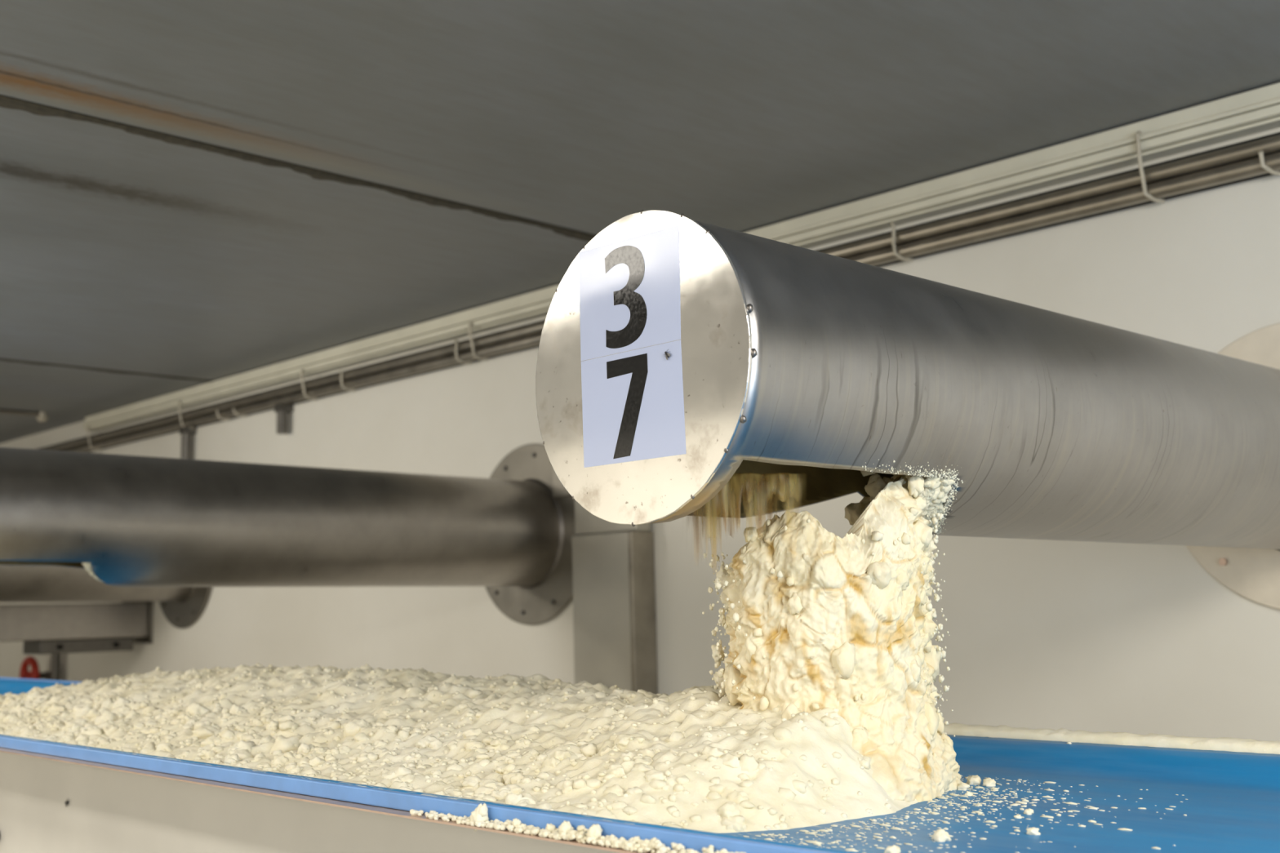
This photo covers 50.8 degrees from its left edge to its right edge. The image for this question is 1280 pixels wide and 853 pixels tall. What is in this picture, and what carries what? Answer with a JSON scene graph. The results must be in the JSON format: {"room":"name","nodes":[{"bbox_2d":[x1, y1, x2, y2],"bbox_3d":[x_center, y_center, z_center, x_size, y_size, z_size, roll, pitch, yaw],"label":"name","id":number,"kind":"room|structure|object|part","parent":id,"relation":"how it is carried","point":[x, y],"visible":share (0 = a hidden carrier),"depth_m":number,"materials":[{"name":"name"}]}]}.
{"room":"industrial hall","nodes":[
{"label":"industrial hall","id":0,"kind":"room"},
{"bbox_2d":[0,0,1279,444],"bbox_3d":[-3.915,-0.638,4.011,6.730,0.123,17.000,6,-10,-44],"label":"ceiling","id":1,"kind":"structure","parent":0,"point":[193,193],"depth_m":3.41,"materials":[{"name":"grey paint"}]},
{"bbox_2d":[0,408,48,422],"bbox_3d":[-4.262,-0.135,7.109,2.235,0.055,0.067,6,-10,-44],"label":"sprinkler","id":2,"kind":"object","parent":1,"relation":"attached to","point":[42,417],"visible":1,"depth_m":7.81,"materials":[{"name":"metal"}]},
{"bbox_2d":[0,127,1279,741],"bbox_3d":[-1.445,1.121,6.197,0.100,3.165,17.000,6,-10,-44],"label":"wall","id":3,"kind":"structure","parent":0,"point":[1143,639],"depth_m":3.76,"materials":[{"name":"white paint"}]},
{"bbox_2d":[0,600,153,654],"bbox_3d":[-3.343,1.045,6.973,1.529,0.285,0.380,6,-10,-44],"label":"metal beam","id":4,"kind":"structure","parent":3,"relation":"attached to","point":[84,628],"depth_m":7.13,"materials":[{"name":"metal"}]},
{"bbox_2d":[0,564,211,628],"bbox_3d":[-3.268,0.642,6.365,2.352,0.690,0.740,6,-10,-44],"label":"pipe","id":5,"kind":"object","parent":3,"relation":"attached to","point":[182,606],"visible":0.3,"depth_m":6.65,"materials":[{"name":"metal"}]},
{"bbox_2d":[0,443,575,625],"bbox_3d":[-1.223,0.333,4.404,2.208,0.690,0.690,5,-10,-42],"label":"pipe","id":6,"kind":"object","parent":3,"relation":"attached to","point":[138,521],"visible":0.98,"depth_m":4.29,"materials":[{"name":"metal"}]},
{"bbox_2d":[81,562,102,582],"bbox_3d":[-1.563,0.424,3.990,0.069,0.096,0.278,-2,-8,7],"label":"residue","id":7,"kind":"object","parent":6,"relation":"on","point":[87,566],"visible":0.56,"depth_m":3.89,"materials":[{"name":"beige food"}]},
{"bbox_2d":[36,130,1279,459],"bbox_3d":[-0.705,-0.216,5.439,0.100,0.442,14.400,6,-10,-44],"label":"conduit","id":8,"kind":"object","parent":3,"relation":"attached to","point":[1260,157],"visible":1,"depth_m":3.90,"materials":[{"name":"metal"}]},
{"bbox_3d":[-2.404,0.138,7.156,0.069,0.272,0.060,6,-10,-44],"label":"drop rod","id":9,"kind":"part","parent":8,"relation":"part of","materials":[{"name":"metal"}]},
{"bbox_3d":[-1.712,-0.035,6.467,0.069,0.142,0.060,6,-10,-44],"label":"drop rod","id":10,"kind":"part","parent":8,"relation":"part of","materials":[{"name":"metal"}]},
{"bbox_2d":[82,82,1279,431],"bbox_3d":[0.522,-0.613,4.238,0.087,0.086,10.900,6,-10,-44],"label":"cable trunking","id":11,"kind":"object","parent":3,"relation":"attached to","point":[1255,111],"visible":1,"depth_m":3.95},
{"bbox_2d":[535,209,1279,609],"bbox_3d":[0.778,0.016,2.446,2.140,0.690,0.690,5,-10,-42],"label":"pipe","id":12,"kind":"object","parent":3,"relation":"attached to","point":[819,367],"visible":0.97,"depth_m":1.84,"materials":[{"name":"metal"}]},
{"bbox_2d":[663,349,671,359],"bbox_3d":[0.034,-0.090,1.682,0.004,0.014,0.014,6,-10,-44],"label":"fly","id":13,"kind":"object","parent":12,"relation":"on","point":[667,355],"visible":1,"depth_m":1.68},
{"bbox_2d":[695,472,795,537],"bbox_3d":[0.141,0.137,1.806,0.172,0.144,0.090,-1,-7,0],"label":"trickle","id":14,"kind":"object","parent":12,"relation":"attached to","point":[764,488],"visible":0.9,"depth_m":1.83,"materials":[{"name":"beige food"}]},
{"bbox_2d":[862,459,963,534],"bbox_3d":[0.418,0.102,1.926,0.086,0.089,0.384,-5,-8,26],"label":"crumbs","id":15,"kind":"object","parent":12,"relation":"attached to","point":[931,475],"visible":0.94,"depth_m":1.91,"materials":[{"name":"beige food"}]},
{"bbox_3d":[-3.838,2.389,3.613,6.730,0.100,17.000,6,-10,-44],"label":"floor","id":16,"kind":"structure","parent":0,"visible":0},
{"bbox_2d":[19,653,61,680],"bbox_3d":[-3.630,2.016,8.107,0.150,1.800,0.289,6,-10,-44],"label":"valve","id":17,"kind":"object","parent":16,"relation":"on","point":[55,659],"visible":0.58,"depth_m":8.12,"materials":[{"name":"metal"}]},
{"bbox_3d":[-3.610,1.512,8.154,0.125,0.048,0.160,6,-10,-44],"label":"stem","id":18,"kind":"part","parent":17,"relation":"part of","materials":[{"name":"metal"}]},
{"bbox_2d":[551,466,657,694],"bbox_3d":[-0.145,1.193,4.711,0.108,2.370,0.500,6,-10,-44],"label":"steel post","id":19,"kind":"object","parent":16,"relation":"on","point":[615,617],"visible":0.52,"depth_m":4.66,"materials":[{"name":"grey metal"}]},
{"bbox_3d":[-0.263,0.148,4.986,0.018,0.220,0.178,6,-10,-44],"label":"plate","id":20,"kind":"part","parent":19,"relation":"part of","materials":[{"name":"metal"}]},
{"bbox_2d":[0,677,1279,852],"bbox_3d":[-1.169,1.439,3.155,1.017,1.528,9.600,6,-10,-44],"label":"conveyor","id":21,"kind":"object","parent":16,"relation":"on","point":[120,802],"visible":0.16,"depth_m":1.89,"materials":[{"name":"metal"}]},
{"bbox_3d":[-1.406,0.958,2.994,0.010,0.512,9.600,6,-10,-44],"label":"panel","id":22,"kind":"part","parent":21,"relation":"part of","materials":[{"name":"silver metal"}]},
{"bbox_2d":[0,662,917,833],"bbox_3d":[-0.988,0.620,3.040,0.930,0.173,3.997,6,-10,-44],"label":"heap","id":23,"kind":"object","parent":21,"relation":"on","point":[689,758],"visible":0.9,"depth_m":1.98,"materials":[{"name":"beige food"}]},
{"bbox_2d":[713,668,725,697],"bbox_3d":[0.119,0.370,1.944,0.028,0.042,0.025,6,-10,-44],"label":"bit","id":24,"kind":"object","parent":23,"relation":"on","point":[717,678],"visible":0.38,"depth_m":1.94,"materials":[{"name":"beige food"}]},
{"bbox_2d":[721,471,963,802],"bbox_3d":[0.323,0.231,2.025,0.422,0.587,0.720,-8,-10,43],"label":"stream","id":25,"kind":"object","parent":23,"relation":"on","point":[847,627],"visible":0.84,"depth_m":1.81,"materials":[{"name":"beige food"}]},
{"bbox_2d":[711,629,716,636],"bbox_3d":[0.108,0.301,1.964,0.008,0.012,0.008,0,-8,-9],"label":"bit","id":26,"kind":"object","parent":25,"relation":"attached to","point":[713,632],"visible":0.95,"depth_m":1.96,"materials":[{"name":"beige food"}]},
{"bbox_2d":[711,643,724,662],"bbox_3d":[0.114,0.328,1.956,0.020,0.030,0.020,6,-10,-44],"label":"bit","id":27,"kind":"object","parent":25,"relation":"attached to","point":[715,655],"visible":0.85,"depth_m":1.95,"materials":[{"name":"beige food"}]},
{"bbox_2d":[718,614,725,626],"bbox_3d":[0.120,0.281,1.953,0.013,0.020,0.012,1,-8,-18],"label":"bit","id":28,"kind":"object","parent":25,"relation":"in","point":[722,622],"visible":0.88,"depth_m":1.95,"materials":[{"name":"beige food"}]},
{"bbox_2d":[715,564,729,587],"bbox_3d":[0.125,0.219,1.956,0.025,0.037,0.028,6,-10,-44],"label":"bit","id":29,"kind":"object","parent":25,"relation":"in","point":[719,574],"visible":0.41,"depth_m":1.95,"materials":[{"name":"beige food"}]},
{"bbox_2d":[720,590,728,611],"bbox_3d":[0.129,0.247,1.948,0.027,0.041,0.024,-1,-8,-7],"label":"bit","id":30,"kind":"object","parent":25,"relation":"in","point":[723,597],"visible":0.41,"depth_m":1.94,"materials":[{"name":"beige food"}]},
{"bbox_2d":[702,512,955,737],"bbox_3d":[0.268,0.286,1.925,0.354,0.325,0.266,-1,-7,-2],"label":"curd spray","id":31,"kind":"object","parent":25,"relation":"attached to","point":[717,584],"visible":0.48,"depth_m":1.90,"materials":[{"name":"beige food"}]},
{"bbox_2d":[928,556,934,566],"bbox_3d":[0.411,0.195,1.923,0.017,0.027,0.016,6,-10,-44],"label":"bit","id":32,"kind":"object","parent":25,"relation":"in","point":[932,562],"visible":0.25,"depth_m":1.92,"materials":[{"name":"beige food"}]},
{"bbox_2d":[931,608,937,619],"bbox_3d":[0.416,0.266,1.911,0.010,0.016,0.011,2,-8,-22],"label":"bit","id":33,"kind":"object","parent":25,"relation":"in","point":[934,614],"visible":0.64,"depth_m":1.91,"materials":[{"name":"beige food"}]},
{"bbox_2d":[409,803,745,852],"bbox_3d":[-0.060,0.428,1.417,0.024,0.033,0.622,6,-10,-44],"label":"spilled curds","id":34,"kind":"object","parent":21,"relation":"on","point":[479,817],"visible":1,"depth_m":1.43,"materials":[{"name":"beige food"}]},
{"bbox_2d":[884,844,901,852],"bbox_3d":[0.258,0.434,1.374,0.016,0.014,0.017,6,-10,-44],"label":"crumb","id":35,"kind":"object","parent":21,"relation":"on","point":[893,849],"visible":1,"depth_m":1.37,"materials":[{"name":"beige food"}]},
{"bbox_2d":[932,828,951,842],"bbox_3d":[0.324,0.441,1.445,0.018,0.017,0.019,6,-10,-44],"label":"crumb","id":36,"kind":"object","parent":21,"relation":"on","point":[940,835],"visible":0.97,"depth_m":1.44,"materials":[{"name":"beige food"}]},
{"bbox_2d":[715,775,1187,852],"bbox_3d":[0.427,0.441,1.527,0.725,0.026,0.591,6,-10,-44],"label":"crumbs","id":37,"kind":"object","parent":21,"relation":"on","point":[994,789],"visible":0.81,"depth_m":1.58,"materials":[{"name":"beige food"}]},
{"bbox_2d":[956,782,970,791],"bbox_3d":[0.437,0.488,1.818,0.016,0.015,0.018,6,-10,-44],"label":"crumb","id":38,"kind":"object","parent":21,"relation":"on","point":[962,786],"visible":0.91,"depth_m":1.81,"materials":[{"name":"beige food"}]},
{"bbox_2d":[964,791,973,795],"bbox_3d":[0.432,0.482,1.765,0.011,0.009,0.011,6,-10,-44],"label":"crumb","id":39,"kind":"object","parent":21,"relation":"on","point":[968,793],"visible":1,"depth_m":1.76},
{"bbox_2d":[965,774,981,785],"bbox_3d":[0.463,0.493,1.870,0.022,0.017,0.018,-5,-8,24],"label":"crumb","id":40,"kind":"object","parent":21,"relation":"on","point":[974,780],"visible":0.92,"depth_m":1.86,"materials":[{"name":"beige food"}]},
{"bbox_2d":[982,777,995,786],"bbox_3d":[0.479,0.490,1.849,0.017,0.016,0.019,6,-10,-44],"label":"crumb","id":41,"kind":"object","parent":21,"relation":"on","point":[988,782],"visible":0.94,"depth_m":1.84,"materials":[{"name":"beige food"}]},
{"bbox_2d":[1013,814,1022,818],"bbox_3d":[0.443,0.458,1.578,0.009,0.007,0.009,-1,-8,-5],"label":"crumb","id":42,"kind":"object","parent":21,"relation":"on","point":[1017,816],"visible":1,"depth_m":1.57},
{"bbox_2d":[1022,808,1033,815],"bbox_3d":[0.463,0.461,1.604,0.012,0.011,0.013,6,-10,-44],"label":"crumb","id":43,"kind":"object","parent":21,"relation":"on","point":[1027,811],"visible":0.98,"depth_m":1.60,"materials":[{"name":"beige food"}]},
{"bbox_2d":[1026,827,1040,835],"bbox_3d":[0.429,0.443,1.468,0.013,0.012,0.013,1,-8,-18],"label":"crumb","id":44,"kind":"object","parent":21,"relation":"on","point":[1031,831],"visible":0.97,"depth_m":1.47,"materials":[{"name":"beige food"}]},
{"bbox_2d":[942,723,1279,754],"bbox_3d":[0.210,0.559,2.537,0.044,0.040,5.000,6,-10,-44],"label":"crust","id":45,"kind":"object","parent":21,"relation":"on","point":[1223,744],"visible":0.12,"depth_m":2.01,"materials":[{"name":"beige food"}]}
]}

